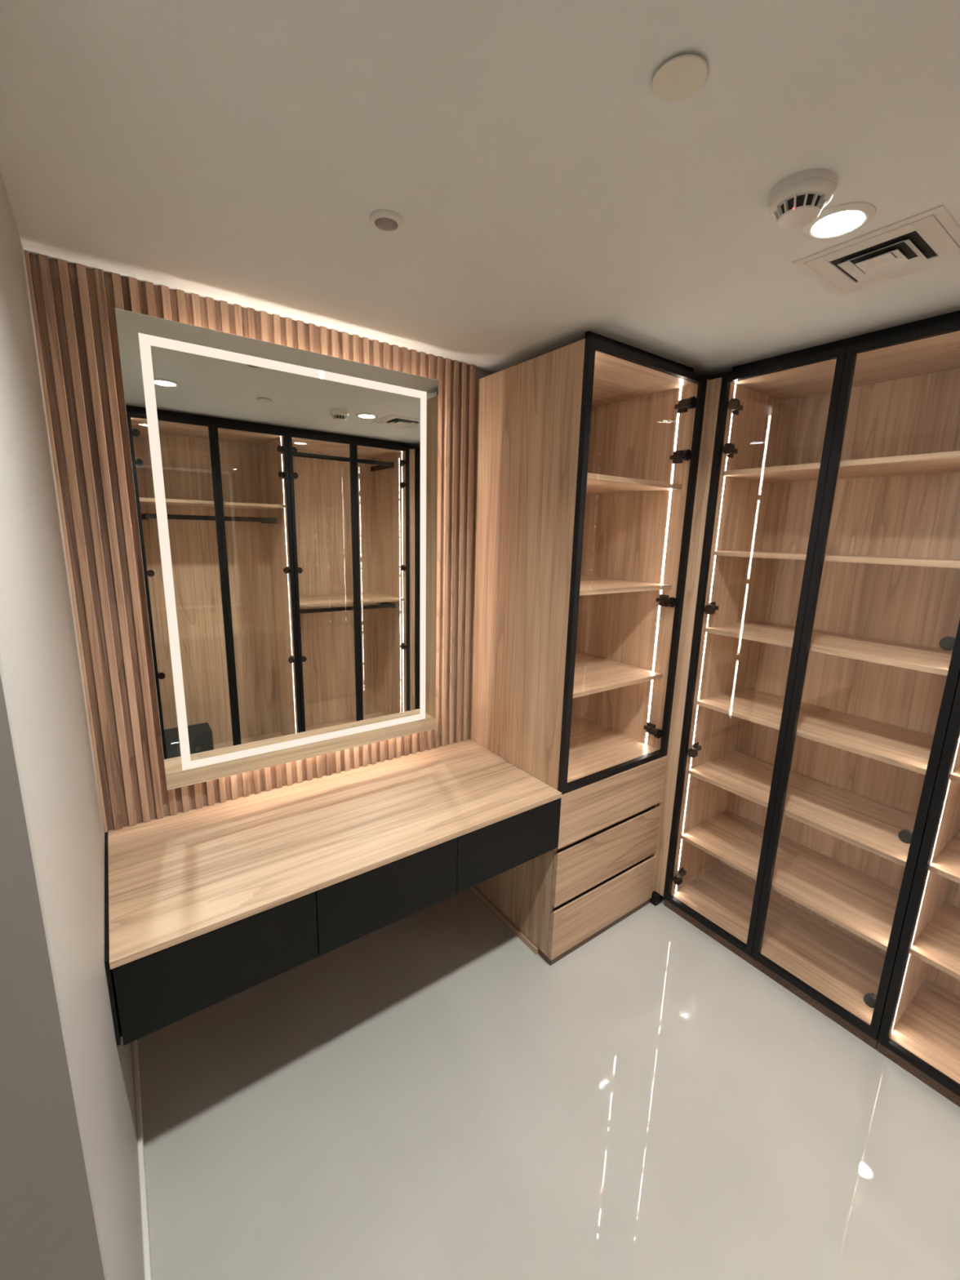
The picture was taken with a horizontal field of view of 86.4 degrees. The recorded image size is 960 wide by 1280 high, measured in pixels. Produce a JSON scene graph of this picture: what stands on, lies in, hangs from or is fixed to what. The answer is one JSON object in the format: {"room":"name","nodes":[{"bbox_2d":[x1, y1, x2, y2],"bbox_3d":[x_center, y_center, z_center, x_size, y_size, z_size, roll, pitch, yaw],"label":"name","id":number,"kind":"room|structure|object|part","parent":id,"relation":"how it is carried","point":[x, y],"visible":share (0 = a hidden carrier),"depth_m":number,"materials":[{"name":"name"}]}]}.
{"room":"walk-in closet","nodes":[
{"label":"walk-in closet","id":0,"kind":"room"},
{"bbox_2d":[0,171,144,1279],"bbox_3d":[-1.048,0.319,0.854,0.600,2.304,1.160,-7,14,-35],"label":"wall","id":1,"kind":"structure","parent":0,"point":[70,1196],"depth_m":0.65,"materials":[{"name":"grey paint"}]},
{"bbox_2d":[132,1040,152,1279],"bbox_3d":[-0.828,1.394,1.261,0.012,0.045,1.160,-7,14,-35],"label":"baseboard","id":2,"kind":"structure","parent":1,"relation":"attached to","point":[142,1175],"depth_m":1.31,"materials":[{"name":"white"}]},
{"bbox_2d":[0,0,959,379],"bbox_3d":[0.374,-0.864,0.814,3.300,0.100,2.650,-7,14,-35],"label":"ceiling","id":3,"kind":"structure","parent":0,"point":[242,153],"depth_m":0.88,"materials":[{"name":"white paint"}]},
{"bbox_2d":[368,209,403,231],"bbox_3d":[-0.197,-0.875,1.074,0.070,0.013,0.070,-7,14,-35],"label":"ceiling sensor","id":4,"kind":"object","parent":3,"relation":"attached to","point":[385,220],"visible":1,"depth_m":1.06,"materials":[{"name":"white plastic"}]},
{"bbox_2d":[652,53,707,101],"bbox_3d":[0.281,-0.791,0.720,0.074,0.008,0.074,-7,14,-35],"label":"cover plate","id":5,"kind":"object","parent":3,"relation":"attached to","point":[682,76],"visible":1,"depth_m":0.72,"materials":[{"name":"grey paint"}]},
{"bbox_2d":[768,168,837,228],"bbox_3d":[0.595,-0.809,0.951,0.109,0.051,0.109,-7,14,-35],"label":"smoke detector","id":6,"kind":"object","parent":3,"relation":"attached to","point":[798,199],"visible":1,"depth_m":0.92,"materials":[{"name":"white plastic"}]},
{"bbox_2d":[773,191,826,220],"bbox_3d":[0.595,-0.798,0.953,0.084,0.017,0.085,-7,14,-35],"label":"grille","id":7,"kind":"object","parent":6,"relation":"attached to","point":[788,206],"depth_m":0.93,"materials":[{"name":"white plastic"}]},
{"bbox_2d":[802,201,875,239],"bbox_3d":[0.727,-0.847,1.039,0.124,0.007,0.124,-7,14,-35],"label":"recessed light","id":8,"kind":"object","parent":3,"relation":"in","point":[845,219],"visible":0.96,"depth_m":1.03,"materials":[{"name":"white plastic"}]},
{"bbox_2d":[812,210,864,235],"bbox_3d":[0.727,-0.848,1.038,0.089,0.004,0.089,13,16,43],"label":"diffuser","id":9,"kind":"object","parent":8,"relation":"attached to","point":[831,223],"depth_m":1.04,"materials":[{"name":"white plastic"}]},
{"bbox_2d":[791,204,959,296],"bbox_3d":[0.918,-0.866,1.166,0.272,0.012,0.272,-7,14,-35],"label":"ceiling vent","id":10,"kind":"object","parent":3,"relation":"in","point":[923,241],"visible":1,"depth_m":1.15,"materials":[{"name":"white plastic"}]},
{"bbox_3d":[0.918,-0.868,1.165,0.039,0.002,0.039,-7,14,-35],"label":"plate","id":11,"kind":"part","parent":10,"relation":"part of","materials":[{"name":"white plastic"}]},
{"bbox_2d":[475,368,493,380],"bbox_3d":[-0.398,0.082,2.071,3.300,2.304,0.100,-7,14,-35],"label":"wall","id":12,"kind":"structure","parent":0,"point":[481,374],"depth_m":2.04,"materials":[{"name":"grey paint"}]},
{"bbox_2d":[24,249,476,832],"bbox_3d":[-0.588,0.122,1.858,1.339,2.304,0.029,-7,14,-35],"label":"panel","id":13,"kind":"object","parent":12,"relation":"attached to","point":[73,305],"visible":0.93,"depth_m":1.50,"materials":[{"name":"brown wood"}]},
{"bbox_2d":[114,307,438,790],"bbox_3d":[-0.572,-0.243,1.738,0.962,1.344,0.047,-7,14,-35],"label":"vanity mirror","id":14,"kind":"object","parent":13,"relation":"attached to","point":[286,496],"visible":1,"depth_m":1.65,"materials":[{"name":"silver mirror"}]},
{"bbox_2d":[319,369,324,379],"bbox_3d":[-0.503,-0.842,1.623,0.014,0.025,0.001,-7,14,-35],"label":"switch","id":15,"kind":"object","parent":14,"relation":"attached to","point":[321,371],"depth_m":1.62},
{"bbox_2d":[104,798,560,1045],"bbox_3d":[-0.425,0.677,1.730,1.346,0.223,0.590,-7,14,-35],"label":"drawer unit","id":16,"kind":"object","parent":13,"relation":"attached to","point":[149,993],"visible":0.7,"depth_m":1.35,"materials":[{"name":"black laminate"}]},
{"bbox_3d":[-0.620,0.783,1.252,0.437,0.202,0.019,-7,14,-35],"label":"drawer","id":17,"kind":"part","parent":16,"relation":"part of","materials":[{"name":"black laminate"}]},
{"bbox_2d":[107,738,561,969],"bbox_3d":[-0.419,0.578,1.711,1.340,0.020,0.592,-7,14,-35],"label":"countertop","id":18,"kind":"structure","parent":16,"relation":"on","point":[175,879],"depth_m":1.55,"materials":[{"name":"brown wood"}]},
{"bbox_3d":[-0.259,0.739,1.506,0.445,0.202,0.019,-7,14,-35],"label":"drawer","id":19,"kind":"part","parent":16,"relation":"part of","materials":[{"name":"black laminate"}]},
{"bbox_3d":[0.106,0.695,1.764,0.448,0.202,0.019,-7,14,-35],"label":"drawer","id":20,"kind":"part","parent":16,"relation":"part of","materials":[{"name":"black laminate"}]},
{"bbox_2d":[137,888,959,1279],"bbox_3d":[0.313,1.489,1.306,3.300,0.100,2.650,-7,14,-35],"label":"floor","id":21,"kind":"structure","parent":0,"point":[424,1095],"depth_m":1.48,"materials":[{"name":"grey tile"}]},
{"bbox_2d":[468,330,722,965],"bbox_3d":[0.418,0.077,2.200,0.696,2.303,0.641,-7,14,-35],"label":"tall cabinet","id":22,"kind":"object","parent":21,"relation":"on","point":[593,455],"visible":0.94,"depth_m":2.06,"materials":[{"name":"brown wood"}]},
{"bbox_3d":[0.083,1.216,2.274,0.012,0.026,0.512,-7,14,-35],"label":"skirting","id":23,"kind":"part","parent":22,"relation":"part of","materials":[{"name":"brown wood"}]},
{"bbox_3d":[0.132,0.111,2.034,0.018,2.228,0.583,-7,14,-35],"label":"panel","id":24,"kind":"part","parent":22,"relation":"part of","materials":[{"name":"brown wood"}]},
{"bbox_3d":[0.362,1.163,2.432,0.605,0.018,0.566,-7,14,-35],"label":"panel","id":25,"kind":"part","parent":22,"relation":"part of","materials":[{"name":"brown wood"}]},
{"bbox_3d":[0.534,1.120,2.175,0.634,0.215,0.020,-7,14,-35],"label":"drawer","id":26,"kind":"part","parent":22,"relation":"part of","materials":[{"name":"brown wood"}]},
{"bbox_3d":[0.518,0.878,2.162,0.605,0.325,0.015,-7,14,-35],"label":"finger rail","id":27,"kind":"part","parent":22,"relation":"part of","materials":[{"name":"brown wood"}]},
{"bbox_3d":[0.540,0.881,2.126,0.634,0.229,0.020,-7,14,-35],"label":"drawer","id":28,"kind":"part","parent":22,"relation":"part of","materials":[{"name":"brown wood"}]},
{"bbox_3d":[0.546,0.641,2.075,0.634,0.219,0.020,-7,14,-35],"label":"drawer","id":29,"kind":"part","parent":22,"relation":"part of","materials":[{"name":"brown wood"}]},
{"bbox_2d":[567,713,658,782],"bbox_3d":[0.380,0.468,2.287,0.605,0.018,0.566,-7,14,-35],"label":"shelf","id":30,"kind":"object","parent":22,"relation":"attached to","point":[597,747],"depth_m":2.24,"materials":[{"name":"brown wood"}]},
{"bbox_2d":[573,650,662,697],"bbox_3d":[0.380,0.135,2.229,0.604,0.018,0.536,-7,14,-35],"label":"shelf","id":31,"kind":"object","parent":22,"relation":"attached to","point":[595,672],"depth_m":2.18,"materials":[{"name":"brown wood"}]},
{"bbox_2d":[579,574,671,595],"bbox_3d":[0.390,-0.237,2.152,0.604,0.018,0.536,-7,14,-35],"label":"shelf","id":32,"kind":"object","parent":22,"relation":"attached to","point":[590,584],"depth_m":2.10,"materials":[{"name":"brown wood"}]},
{"bbox_3d":[0.570,-0.213,1.899,0.636,1.518,0.022,-7,14,-35],"label":"door","id":33,"kind":"part","parent":22,"relation":"part of","materials":[{"name":"glass"}]},
{"bbox_2d":[586,472,681,494],"bbox_3d":[0.400,-0.626,2.070,0.604,0.018,0.536,-7,14,-35],"label":"shelf","id":34,"kind":"object","parent":22,"relation":"attached to","point":[597,484],"depth_m":2.00,"materials":[{"name":"brown wood"}]},
{"bbox_3d":[0.637,0.049,2.391,0.014,2.228,0.583,-7,14,-35],"label":"panel","id":35,"kind":"part","parent":22,"relation":"part of","materials":[{"name":"brown wood"}]},
{"bbox_3d":[0.418,-1.000,1.980,0.605,0.018,0.566,-7,14,-35],"label":"panel","id":36,"kind":"part","parent":22,"relation":"part of","materials":[{"name":"brown wood"}]},
{"bbox_3d":[0.835,0.092,2.175,0.050,2.214,0.016,-7,14,-35],"label":"filler panel","id":37,"kind":"part","parent":22,"relation":"part of","materials":[{"name":"brown wood"}]},
{"bbox_3d":[0.868,0.096,2.159,0.016,2.214,0.046,-7,14,-35],"label":"filler panel","id":38,"kind":"part","parent":22,"relation":"part of","materials":[{"name":"brown wood"}]},
{"bbox_2d":[663,310,959,1048],"bbox_3d":[1.294,0.155,1.932,0.452,2.303,0.820,-7,14,-35],"label":"wardrobe","id":39,"kind":"object","parent":21,"relation":"on","point":[824,677],"visible":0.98,"depth_m":1.97,"materials":[{"name":"brown wood"}]},
{"bbox_3d":[1.071,0.081,2.256,0.429,2.216,0.018,-7,14,-35],"label":"panel","id":40,"kind":"part","parent":39,"relation":"part of","materials":[{"name":"brown wood"}]},
{"bbox_3d":[0.998,0.139,1.974,0.022,2.216,0.400,-7,14,-35],"label":"door","id":41,"kind":"part","parent":39,"relation":"part of","materials":[{"name":"glass"}]},
{"bbox_3d":[1.269,1.230,2.159,0.413,0.018,0.784,-7,14,-35],"label":"panel","id":42,"kind":"part","parent":39,"relation":"part of","materials":[{"name":"brown wood"}]},
{"bbox_2d":[680,809,899,951],"bbox_3d":[1.287,0.937,2.105,0.388,0.018,0.782,-7,14,-35],"label":"shelf","id":43,"kind":"object","parent":39,"relation":"attached to","point":[862,902],"depth_m":2.05,"materials":[{"name":"brown wood"}]},
{"bbox_2d":[688,750,916,866],"bbox_3d":[1.295,0.628,2.040,0.388,0.018,0.782,-7,14,-35],"label":"shelf","id":44,"kind":"object","parent":39,"relation":"attached to","point":[870,823],"depth_m":1.99,"materials":[{"name":"brown wood"}]},
{"bbox_2d":[695,686,933,774],"bbox_3d":[1.303,0.318,1.975,0.388,0.018,0.782,-7,14,-35],"label":"shelf","id":45,"kind":"object","parent":39,"relation":"attached to","point":[906,746],"depth_m":1.92,"materials":[{"name":"brown wood"}]},
{"bbox_2d":[704,620,952,675],"bbox_3d":[1.311,0.010,1.911,0.388,0.018,0.782,-7,14,-35],"label":"shelf","id":46,"kind":"object","parent":39,"relation":"attached to","point":[919,655],"depth_m":1.86,"materials":[{"name":"brown wood"}]},
{"bbox_2d":[713,551,959,568],"bbox_3d":[1.319,-0.296,1.847,0.388,0.018,0.782,-7,14,-35],"label":"shelf","id":47,"kind":"object","parent":39,"relation":"attached to","point":[863,557],"depth_m":1.82,"materials":[{"name":"brown wood"}]},
{"bbox_3d":[1.472,0.133,2.057,0.016,2.216,0.784,-7,14,-35],"label":"panel","id":48,"kind":"part","parent":39,"relation":"part of","materials":[{"name":"brown wood"}]},
{"bbox_2d":[722,450,959,483],"bbox_3d":[1.327,-0.595,1.785,0.388,0.018,0.782,-7,14,-35],"label":"shelf","id":49,"kind":"object","parent":39,"relation":"attached to","point":[939,464],"depth_m":1.77,"materials":[{"name":"brown wood"}]},
{"bbox_3d":[1.325,-0.921,1.709,0.413,0.018,0.784,-7,14,-35],"label":"panel","id":50,"kind":"part","parent":39,"relation":"part of","materials":[{"name":"brown wood"}]},
{"bbox_3d":[1.236,0.213,1.649,0.022,2.216,0.415,-7,14,-35],"label":"door","id":51,"kind":"part","parent":39,"relation":"part of","materials":[{"name":"glass"}]},
{"bbox_2d":[875,677,959,1106],"bbox_3d":[1.648,0.265,1.449,0.452,2.303,0.394,-7,14,-35],"label":"wardrobe","id":52,"kind":"object","parent":21,"relation":"on","point":[919,1033],"visible":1,"depth_m":1.66,"materials":[{"name":"brown wood"}]},
{"bbox_3d":[1.623,1.340,1.676,0.413,0.018,0.358,-7,14,-35],"label":"panel","id":53,"kind":"part","parent":52,"relation":"part of","materials":[{"name":"brown wood"}]},
{"bbox_3d":[1.548,0.230,1.605,0.429,2.216,0.018,-7,14,-35],"label":"panel","id":54,"kind":"part","parent":52,"relation":"part of","materials":[{"name":"brown wood"}]},
{"bbox_2d":[908,901,959,980],"bbox_3d":[1.641,1.013,1.615,0.388,0.018,0.356,-7,14,-35],"label":"shelf","id":55,"kind":"object","parent":52,"relation":"attached to","point":[937,944],"depth_m":1.68,"materials":[{"name":"brown wood"}]},
{"bbox_3d":[1.825,0.243,1.574,0.016,2.216,0.358,-7,14,-35],"label":"panel","id":56,"kind":"part","parent":52,"relation":"part of","materials":[{"name":"brown wood"}]},
{"bbox_2d":[928,830,959,884],"bbox_3d":[1.649,0.719,1.553,0.388,0.018,0.356,-7,14,-35],"label":"shelf","id":57,"kind":"object","parent":52,"relation":"attached to","point":[945,863],"depth_m":1.61,"materials":[{"name":"brown wood"}]},
{"bbox_2d":[949,765,959,782],"bbox_3d":[1.657,0.421,1.491,0.388,0.018,0.356,-7,14,-35],"label":"shelf","id":58,"kind":"object","parent":52,"relation":"attached to","point":[954,775],"depth_m":1.52,"materials":[{"name":"brown wood"}]}
]}

